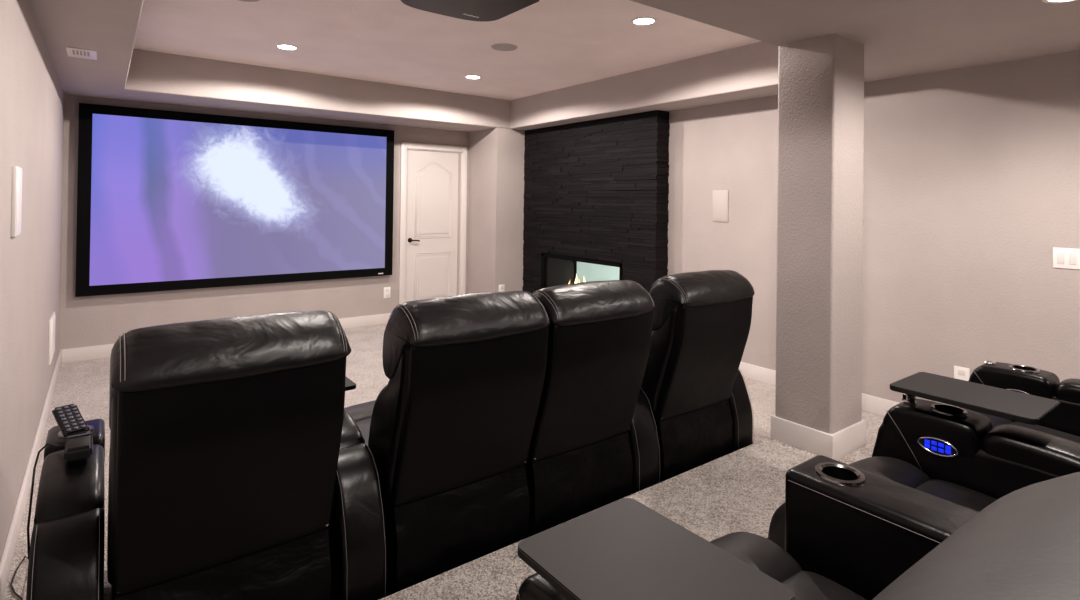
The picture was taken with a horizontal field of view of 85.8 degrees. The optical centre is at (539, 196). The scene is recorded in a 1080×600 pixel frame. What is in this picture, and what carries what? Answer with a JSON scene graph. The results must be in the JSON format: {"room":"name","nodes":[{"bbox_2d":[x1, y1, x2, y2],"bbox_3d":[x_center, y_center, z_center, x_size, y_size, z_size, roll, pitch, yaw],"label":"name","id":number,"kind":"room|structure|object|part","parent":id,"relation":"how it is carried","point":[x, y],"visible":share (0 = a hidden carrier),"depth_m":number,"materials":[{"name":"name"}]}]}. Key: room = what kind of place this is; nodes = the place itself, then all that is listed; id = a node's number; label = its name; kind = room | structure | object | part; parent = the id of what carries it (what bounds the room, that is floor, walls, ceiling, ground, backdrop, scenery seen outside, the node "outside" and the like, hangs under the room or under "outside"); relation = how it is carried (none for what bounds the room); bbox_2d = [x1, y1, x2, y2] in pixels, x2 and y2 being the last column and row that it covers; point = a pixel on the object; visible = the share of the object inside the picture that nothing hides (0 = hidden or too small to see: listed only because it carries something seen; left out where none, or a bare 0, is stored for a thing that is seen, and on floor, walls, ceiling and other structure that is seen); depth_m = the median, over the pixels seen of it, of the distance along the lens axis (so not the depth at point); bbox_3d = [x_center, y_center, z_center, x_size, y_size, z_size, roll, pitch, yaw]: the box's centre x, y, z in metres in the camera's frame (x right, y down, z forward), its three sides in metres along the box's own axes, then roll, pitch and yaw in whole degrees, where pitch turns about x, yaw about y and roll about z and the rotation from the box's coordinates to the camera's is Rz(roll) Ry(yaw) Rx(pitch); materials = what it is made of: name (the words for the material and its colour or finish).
{"room":"home theater","nodes":[
{"label":"home theater","id":0,"kind":"room"},
{"bbox_2d":[0,0,63,560],"bbox_3d":[-1.308,0.069,1.160,0.120,3.050,10.226,1,-1,-37],"label":"wall","id":1,"kind":"structure","parent":0,"point":[31,92],"depth_m":2.74,"materials":[{"name":"beige paint"}]},
{"bbox_2d":[11,166,21,236],"bbox_3d":[-2.135,0.019,2.373,0.016,0.280,0.190,1,-1,-37],"label":"wall speaker","id":2,"kind":"object","parent":1,"relation":"attached to","point":[16,202],"visible":1,"depth_m":2.31,"materials":[{"name":"white plastic"}]},
{"bbox_2d":[16,169,21,233],"bbox_3d":[-2.130,0.019,2.377,0.003,0.260,0.170,1,-1,-37],"label":"grille","id":3,"kind":"object","parent":2,"relation":"attached to","point":[18,171],"depth_m":2.36,"materials":[{"name":"white plastic"}]},
{"bbox_2d":[0,350,60,599],"bbox_3d":[-1.239,1.347,1.150,0.015,0.296,10.126,1,-1,-37],"label":"baseboard","id":4,"kind":"structure","parent":1,"relation":"attached to","point":[13,534],"depth_m":2.73,"materials":[{"name":"white"}]},
{"bbox_2d":[48,312,55,364],"bbox_3d":[-3.579,1.032,4.266,0.016,0.310,0.420,1,-1,-37],"label":"panel","id":5,"kind":"object","parent":1,"relation":"attached to","point":[52,321],"visible":1,"depth_m":4.12,"materials":[{"name":"white plastic"}]},
{"bbox_3d":[-3.575,1.032,4.269,0.005,0.270,0.380,1,-1,-37],"label":"panel","id":6,"kind":"part","parent":5,"relation":"part of","materials":[{"name":"white plastic"}]},
{"bbox_2d":[59,95,468,349],"bbox_3d":[-2.669,0.096,6.486,4.312,3.050,0.120,1,-1,-37],"label":"wall","id":7,"kind":"structure","parent":0,"point":[85,321],"depth_m":5.90,"materials":[{"name":"beige paint"}]},
{"bbox_2d":[61,313,391,363],"bbox_3d":[-2.619,1.459,6.440,4.147,0.126,0.015,1,-1,-37],"label":"baseboard","id":8,"kind":"structure","parent":7,"relation":"attached to","point":[70,355],"depth_m":5.38,"materials":[{"name":"white"}]},
{"bbox_2d":[75,103,393,296],"bbox_3d":[-2.976,0.050,6.129,2.978,1.738,0.080,1,-1,-37],"label":"projection screen","id":9,"kind":"object","parent":7,"relation":"attached to","point":[167,200],"visible":1,"depth_m":5.91,"materials":[{"name":"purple fabric"}]},
{"bbox_2d":[384,287,390,297],"bbox_3d":[-1.847,1.159,7.025,0.085,0.130,0.008,1,-1,-37],"label":"wall outlet","id":10,"kind":"object","parent":7,"relation":"attached to","point":[387,290],"visible":1,"depth_m":7.03,"materials":[{"name":"white plastic"}]},
{"bbox_2d":[405,149,458,301],"bbox_3d":[-1.353,0.477,7.404,0.759,2.115,0.096,1,-1,-37],"label":"door","id":11,"kind":"structure","parent":7,"relation":"in","point":[432,176],"depth_m":7.39,"materials":[{"name":"white paint"}]},
{"bbox_3d":[-1.363,1.020,7.405,0.390,0.500,0.010,1,-1,-37],"label":"raised panel","id":12,"kind":"part","parent":11,"relation":"part of","materials":[{"name":"white paint"}]},
{"bbox_3d":[-1.365,1.020,7.407,0.462,0.571,0.008,1,-1,-37],"label":"panel moulding","id":13,"kind":"part","parent":11,"relation":"part of","materials":[{"name":"white paint"}]},
{"bbox_3d":[-1.366,1.020,7.408,0.511,0.619,0.014,1,-1,-37],"label":"panel moulding","id":14,"kind":"part","parent":11,"relation":"part of","materials":[{"name":"white paint"}]},
{"bbox_3d":[-1.352,0.051,7.413,0.390,0.838,0.010,1,-1,-37],"label":"raised panel","id":15,"kind":"part","parent":11,"relation":"part of","materials":[{"name":"white paint"}]},
{"bbox_3d":[-1.353,0.044,7.415,0.464,0.922,0.008,1,-1,-37],"label":"panel moulding","id":16,"kind":"part","parent":11,"relation":"part of","materials":[{"name":"white paint"}]},
{"bbox_3d":[-1.354,0.043,7.416,0.514,0.971,0.014,1,-1,-37],"label":"panel moulding","id":17,"kind":"part","parent":11,"relation":"part of","materials":[{"name":"white paint"}]},
{"bbox_2d":[399,142,466,303],"bbox_3d":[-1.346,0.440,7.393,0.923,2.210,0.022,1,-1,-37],"label":"door frame","id":18,"kind":"structure","parent":7,"relation":"in","point":[404,145],"depth_m":7.26,"materials":[{"name":"white wood"}]},
{"bbox_2d":[3,324,883,599],"bbox_3d":[0.621,1.579,2.614,4.955,0.100,10.226,1,-1,-37],"label":"floor","id":19,"kind":"structure","parent":0,"point":[84,384],"depth_m":4.40,"materials":[{"name":"carpet"}]},
{"bbox_2d":[10,443,64,599],"bbox_3d":[-1.802,1.142,2.071,0.097,0.700,0.937,1,-1,-45],"label":"power cable","id":20,"kind":"object","parent":19,"relation":"on","point":[40,450],"visible":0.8,"depth_m":1.81,"materials":[{"name":"black plastic"}]},
{"bbox_2d":[26,310,385,599],"bbox_3d":[-1.152,0.930,2.057,0.950,1.144,1.122,1,-1,-37],"label":"recliner","id":21,"kind":"object","parent":19,"relation":"on","point":[239,467],"visible":0.98,"depth_m":1.66,"materials":[{"name":"black leather"}]},
{"bbox_3d":[-1.487,1.181,1.845,0.160,0.595,0.984,1,-1,-37],"label":"armrest","id":22,"kind":"part","parent":21,"relation":"part of","materials":[{"name":"black leather"}]},
{"bbox_2d":[63,432,92,461],"bbox_3d":[-1.462,0.790,1.842,0.071,0.051,0.108,1,-1,-37],"label":"dock","id":23,"kind":"object","parent":21,"relation":"on","point":[80,446],"visible":1,"depth_m":1.82,"materials":[{"name":"black plastic"}]},
{"bbox_2d":[52,404,88,438],"bbox_3d":[-1.561,0.744,1.931,0.141,0.076,0.066,0,-1,36],"label":"remote control","id":24,"kind":"object","parent":23,"relation":"in","point":[69,419],"visible":0.98,"depth_m":1.92,"materials":[{"name":"black plastic"}]},
{"bbox_2d":[107,397,117,585],"bbox_3d":[-0.958,0.799,1.796,0.599,0.618,0.357,1,-1,-37],"label":"cushion","id":25,"kind":"object","parent":21,"relation":"on","point":[112,535],"depth_m":1.53,"materials":[{"name":"black leather"}]},
{"bbox_3d":[-0.883,0.789,1.697,0.575,0.621,0.185,1,-1,-37],"label":"panel","id":26,"kind":"part","parent":21,"relation":"part of","materials":[{"name":"black leather"}]},
{"bbox_2d":[345,377,355,390],"bbox_3d":[-0.974,0.795,2.443,0.278,0.064,0.404,1,-1,-37],"label":"tray table","id":27,"kind":"object","parent":21,"relation":"on","point":[349,385],"visible":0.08,"depth_m":2.37,"materials":[{"name":"grey laminate"}]},
{"bbox_3d":[-0.858,1.192,2.319,0.155,0.595,0.984,1,-1,-37],"label":"armrest","id":28,"kind":"part","parent":21,"relation":"part of","materials":[{"name":"black leather"}]},
{"bbox_2d":[345,291,549,595],"bbox_3d":[-0.522,0.941,2.530,0.599,1.146,1.123,1,-1,-37],"label":"recliner","id":29,"kind":"object","parent":19,"relation":"on","point":[448,436],"visible":0.84,"depth_m":2.11,"materials":[{"name":"black leather"}]},
{"bbox_2d":[356,418,370,444],"bbox_3d":[-0.548,1.088,2.566,0.567,0.161,0.541,1,-1,-37],"label":"seat cushion","id":30,"kind":"object","parent":29,"relation":"on","point":[363,424],"depth_m":2.56,"materials":[{"name":"black leather"}]},
{"bbox_2d":[368,351,408,500],"bbox_3d":[-0.325,0.810,2.272,0.593,0.619,0.357,1,-1,-37],"label":"cushion","id":31,"kind":"object","parent":29,"relation":"on","point":[388,442],"depth_m":2.04,"materials":[{"name":"black leather"}]},
{"bbox_3d":[-0.248,0.801,2.175,0.575,0.620,0.184,1,-1,-37],"label":"panel","id":32,"kind":"part","parent":29,"relation":"part of","materials":[{"name":"black leather"}]},
{"bbox_2d":[525,280,659,536],"bbox_3d":[0.031,0.951,2.947,0.769,1.145,1.122,1,-1,-37],"label":"recliner","id":33,"kind":"object","parent":19,"relation":"on","point":[594,443],"visible":0.7,"depth_m":2.50,"materials":[{"name":"black leather"}]},
{"bbox_2d":[527,331,548,457],"bbox_3d":[0.160,0.820,2.637,0.591,0.619,0.357,1,-1,-37],"label":"cushion","id":34,"kind":"object","parent":33,"relation":"on","point":[539,444],"depth_m":2.38,"materials":[{"name":"black leather"}]},
{"bbox_3d":[0.232,0.809,2.536,0.573,0.622,0.185,1,-1,-37],"label":"panel","id":35,"kind":"part","parent":33,"relation":"part of","materials":[{"name":"black leather"}]},
{"bbox_3d":[0.248,1.212,3.152,0.165,0.595,0.984,1,-1,-37],"label":"armrest","id":36,"kind":"part","parent":33,"relation":"part of","materials":[{"name":"black leather"}]},
{"bbox_2d":[522,110,669,294],"bbox_3d":[0.658,0.362,6.669,0.535,2.403,2.225,1,-1,-37],"label":"fireplace","id":37,"kind":"object","parent":19,"relation":"on","point":[596,192],"visible":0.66,"depth_m":6.31,"materials":[{"name":"black stone"}]},
{"bbox_3d":[0.442,0.947,6.542,0.055,0.506,1.360,1,-1,-37],"label":"firebox frame","id":38,"kind":"part","parent":37,"relation":"part of","materials":[{"name":"black metal"}]},
{"bbox_3d":[0.444,0.947,6.519,0.004,0.436,1.280,1,-1,-37],"label":"glass pane","id":39,"kind":"part","parent":37,"relation":"part of","materials":[{"name":"white"}]},
{"bbox_2d":[641,270,754,481],"bbox_3d":[0.657,0.963,3.418,0.782,1.145,1.123,1,-1,-37],"label":"recliner","id":40,"kind":"object","parent":19,"relation":"on","point":[693,383],"visible":0.67,"depth_m":2.94,"materials":[{"name":"black leather"}]},
{"bbox_2d":[641,310,677,417],"bbox_3d":[0.783,0.830,3.107,0.599,0.619,0.358,1,-1,-37],"label":"cushion","id":41,"kind":"object","parent":40,"relation":"on","point":[660,379],"depth_m":2.87,"materials":[{"name":"black leather"}]},
{"bbox_3d":[0.858,0.821,3.008,0.575,0.622,0.186,1,-1,-37],"label":"panel","id":42,"kind":"part","parent":40,"relation":"part of","materials":[{"name":"black leather"}]},
{"bbox_3d":[0.877,1.224,3.625,0.170,0.595,0.984,1,-1,-37],"label":"armrest","id":43,"kind":"part","parent":40,"relation":"part of","materials":[{"name":"black leather"}]},
{"bbox_2d":[133,0,761,99],"bbox_3d":[-0.678,-1.283,4.429,4.025,0.100,4.298,1,-1,-37],"label":"ceiling","id":44,"kind":"structure","parent":0,"point":[560,44],"depth_m":4.57,"materials":[{"name":"paint"}]},
{"bbox_2d":[239,0,259,1],"bbox_3d":[-1.848,-1.250,3.614,0.218,0.007,0.218,1,-1,-37],"label":"ceiling speaker","id":45,"kind":"object","parent":44,"relation":"attached to","point":[239,0],"visible":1,"depth_m":3.70,"materials":[{"name":"grey"}]},
{"bbox_2d":[275,44,298,49],"bbox_3d":[-2.107,-1.244,4.843,0.184,0.005,0.184,1,-1,-37],"label":"recessed light","id":46,"kind":"object","parent":44,"relation":"in","point":[280,46],"visible":1,"depth_m":4.84,"materials":[{"name":"white plastic"}]},
{"bbox_2d":[401,0,538,21],"bbox_3d":[-0.359,-1.086,2.788,0.570,0.313,0.567,1,-1,-37],"label":"projector","id":47,"kind":"object","parent":44,"relation":"hanging from","point":[472,10],"visible":1,"depth_m":2.86,"materials":[{"name":"black"}]},
{"bbox_2d":[464,75,481,78],"bbox_3d":[-0.683,-1.218,5.929,0.184,0.005,0.184,1,-1,-37],"label":"recessed light","id":48,"kind":"object","parent":44,"relation":"in","point":[466,76],"visible":1,"depth_m":5.93,"materials":[{"name":"white plastic"}]},
{"bbox_2d":[491,43,517,50],"bbox_3d":[-0.292,-1.222,4.755,0.218,0.007,0.218,1,-1,-37],"label":"ceiling speaker","id":49,"kind":"object","parent":44,"relation":"attached to","point":[500,46],"visible":1,"depth_m":4.75,"materials":[{"name":"grey"}]},
{"bbox_2d":[631,17,656,24],"bbox_3d":[0.721,-1.216,4.033,0.184,0.005,0.184,1,-1,-37],"label":"recessed light","id":50,"kind":"object","parent":44,"relation":"in","point":[640,20],"visible":1,"depth_m":4.03,"materials":[{"name":"white plastic"}]},
{"bbox_2d":[467,128,525,293],"bbox_3d":[-0.508,0.355,7.687,0.693,2.406,0.800,1,-1,-37],"label":"wall","id":51,"kind":"structure","parent":0,"point":[496,201],"depth_m":7.33,"materials":[{"name":"beige paint"}]},
{"bbox_2d":[499,284,504,291],"bbox_3d":[-0.475,1.154,7.207,0.085,0.130,0.008,1,-1,-37],"label":"wall outlet","id":52,"kind":"object","parent":51,"relation":"attached to","point":[501,287],"visible":0.7,"depth_m":7.21,"materials":[{"name":"white plastic"}]},
{"bbox_2d":[29,0,1079,131],"bbox_3d":[0.653,-1.063,2.636,4.955,0.376,10.226,1,-1,-37],"label":"ceiling","id":53,"kind":"structure","parent":0,"point":[900,38],"depth_m":4.45,"materials":[{"name":"paint"}]},
{"bbox_2d":[66,47,96,59],"bbox_3d":[-2.903,-0.906,3.684,0.150,0.008,0.290,1,-1,-37],"label":"ceiling vent","id":54,"kind":"object","parent":53,"relation":"in","point":[71,51],"visible":1,"depth_m":3.67,"materials":[{"name":"white plastic"}]},
{"bbox_2d":[1042,0,1075,2],"bbox_3d":[2.253,-0.855,2.472,0.184,0.005,0.184,1,-1,-37],"label":"recessed light","id":55,"kind":"object","parent":53,"relation":"attached to","point":[1044,1],"visible":1,"depth_m":2.54,"materials":[{"name":"white plastic"}]},
{"bbox_2d":[379,437,875,599],"bbox_3d":[2.112,1.446,0.638,4.755,0.170,5.277,1,-1,-37],"label":"floor","id":56,"kind":"structure","parent":0,"point":[741,490],"depth_m":2.56,"materials":[{"name":"carpet"}]},
{"bbox_2d":[515,472,1079,599],"bbox_3d":[0.033,0.741,0.578,0.752,1.187,1.111,1,-1,-37],"label":"recliner","id":57,"kind":"object","parent":56,"relation":"on","point":[1024,544],"visible":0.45,"depth_m":0.27,"materials":[{"name":"black leather"}]},
{"bbox_2d":[518,498,795,599],"bbox_3d":[0.168,0.627,0.941,0.280,0.064,0.377,1,-1,-37],"label":"tray table","id":58,"kind":"object","parent":57,"relation":"on","point":[622,549],"visible":1,"depth_m":0.95,"materials":[{"name":"grey laminate"}]},
{"bbox_2d":[710,455,978,599],"bbox_3d":[0.650,0.774,1.034,0.773,1.144,1.123,1,-1,-37],"label":"recliner","id":59,"kind":"object","parent":56,"relation":"on","point":[851,532],"visible":0.59,"depth_m":1.32,"materials":[{"name":"black leather"}]},
{"bbox_2d":[781,570,866,599],"bbox_3d":[0.541,0.918,1.007,0.557,0.160,0.540,1,-1,-37],"label":"seat cushion","id":60,"kind":"object","parent":59,"relation":"on","point":[806,585],"depth_m":1.26,"materials":[{"name":"black leather"}]},
{"bbox_2d":[767,398,1079,549],"bbox_3d":[1.246,0.784,1.484,0.718,1.146,1.123,1,-1,-37],"label":"recliner","id":61,"kind":"object","parent":56,"relation":"on","point":[954,454],"visible":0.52,"depth_m":1.75,"materials":[{"name":"black leather"}]},
{"bbox_2d":[902,398,915,402],"bbox_3d":[1.241,0.684,1.955,0.042,0.005,0.042,1,-1,-37],"label":"socket","id":62,"kind":"object","parent":61,"relation":"attached to","point":[904,401],"depth_m":1.94,"materials":[{"name":"silver metal"}]},
{"bbox_3d":[1.241,0.780,1.814,0.001,0.048,0.108,1,-1,-37],"label":"control panel","id":63,"kind":"part","parent":61,"relation":"part of","materials":[{"name":"blue plastic"}]},
{"bbox_2d":[915,479,997,511],"bbox_3d":[1.153,0.929,1.467,0.537,0.161,0.540,1,-1,-37],"label":"seat cushion","id":64,"kind":"object","parent":61,"relation":"on","point":[975,494],"depth_m":1.70,"materials":[{"name":"black leather"}]},
{"bbox_3d":[1.446,1.045,1.675,0.160,0.596,0.984,1,-1,-37],"label":"armrest","id":65,"kind":"part","parent":61,"relation":"part of","materials":[{"name":"black leather"}]},
{"bbox_2d":[890,372,1059,424],"bbox_3d":[1.356,0.649,1.832,0.270,0.064,0.384,1,-1,-37],"label":"tray table","id":66,"kind":"object","parent":61,"relation":"on","point":[999,402],"visible":1,"depth_m":1.79,"materials":[{"name":"black plastic"}]},
{"bbox_2d":[959,360,1079,443],"bbox_3d":[1.857,0.795,1.944,0.807,1.145,1.121,1,-1,-37],"label":"recliner","id":67,"kind":"object","parent":56,"relation":"on","point":[1064,423],"visible":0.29,"depth_m":2.25,"materials":[{"name":"black leather"}]},
{"bbox_2d":[984,360,995,363],"bbox_3d":[1.891,0.696,2.445,0.042,0.005,0.042,1,-1,-37],"label":"socket","id":68,"kind":"object","parent":67,"relation":"attached to","point":[985,361],"depth_m":2.44,"materials":[{"name":"silver metal"}]},
{"bbox_3d":[2.096,1.057,2.164,0.150,0.595,0.985,1,-1,-37],"label":"armrest","id":69,"kind":"part","parent":67,"relation":"part of","materials":[{"name":"black leather"}]},
{"bbox_2d":[1010,422,1079,443],"bbox_3d":[1.766,0.941,1.930,0.634,0.161,0.541,1,-1,-37],"label":"seat cushion","id":70,"kind":"object","parent":67,"relation":"on","point":[1066,430],"depth_m":2.18,"materials":[{"name":"black leather"}]},
{"bbox_2d":[775,34,863,433],"bbox_3d":[1.584,0.339,3.295,0.352,2.415,0.325,1,-1,-37],"label":"wall column","id":71,"kind":"structure","parent":0,"point":[819,288],"depth_m":3.17,"materials":[{"name":"paint"}]},
{"bbox_2d":[770,414,865,459],"bbox_3d":[1.571,1.399,3.286,0.382,0.296,0.355,1,-1,-37],"label":"baseboard","id":72,"kind":"structure","parent":71,"relation":"attached to","point":[835,446],"depth_m":3.15,"materials":[{"name":"white"}]},
{"bbox_2d":[667,50,1079,402],"bbox_3d":[2.658,0.142,4.146,0.300,3.050,10.226,1,-1,-37],"label":"wall","id":73,"kind":"structure","parent":0,"point":[971,175],"depth_m":3.88,"materials":[{"name":"beige paint"}]},
{"bbox_2d":[712,190,728,221],"bbox_3d":[1.630,0.084,5.256,0.010,0.285,0.165,1,-1,-37],"label":"wall speaker","id":74,"kind":"object","parent":73,"relation":"attached to","point":[720,197],"visible":1,"depth_m":5.25,"materials":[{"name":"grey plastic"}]},
{"bbox_2d":[739,362,956,416],"bbox_3d":[3.421,1.417,2.840,0.015,0.296,7.220,1,-1,-37],"label":"baseboard","id":75,"kind":"structure","parent":73,"relation":"attached to","point":[870,404],"depth_m":4.79,"materials":[{"name":"white"}]},
{"bbox_2d":[954,366,969,380],"bbox_3d":[2.732,1.170,3.767,0.008,0.130,0.085,1,-1,-37],"label":"wall outlet","id":76,"kind":"object","parent":73,"relation":"attached to","point":[961,373],"visible":0.63,"depth_m":3.77,"materials":[{"name":"white plastic"}]},
{"bbox_2d":[958,369,964,375],"bbox_3d":[2.730,1.140,3.765,0.002,0.035,0.040,1,-1,-37],"label":"socket","id":77,"kind":"object","parent":76,"relation":"attached to","point":[961,372],"depth_m":3.76,"materials":[{"name":"white plastic"}]},
{"bbox_2d":[1053,247,1079,269],"bbox_3d":[3.048,0.357,3.366,0.010,0.118,0.114,1,-1,-37],"label":"light switch","id":78,"kind":"object","parent":73,"relation":"attached to","point":[1068,258],"visible":1,"depth_m":3.36,"materials":[{"name":"white plastic"}]}
]}

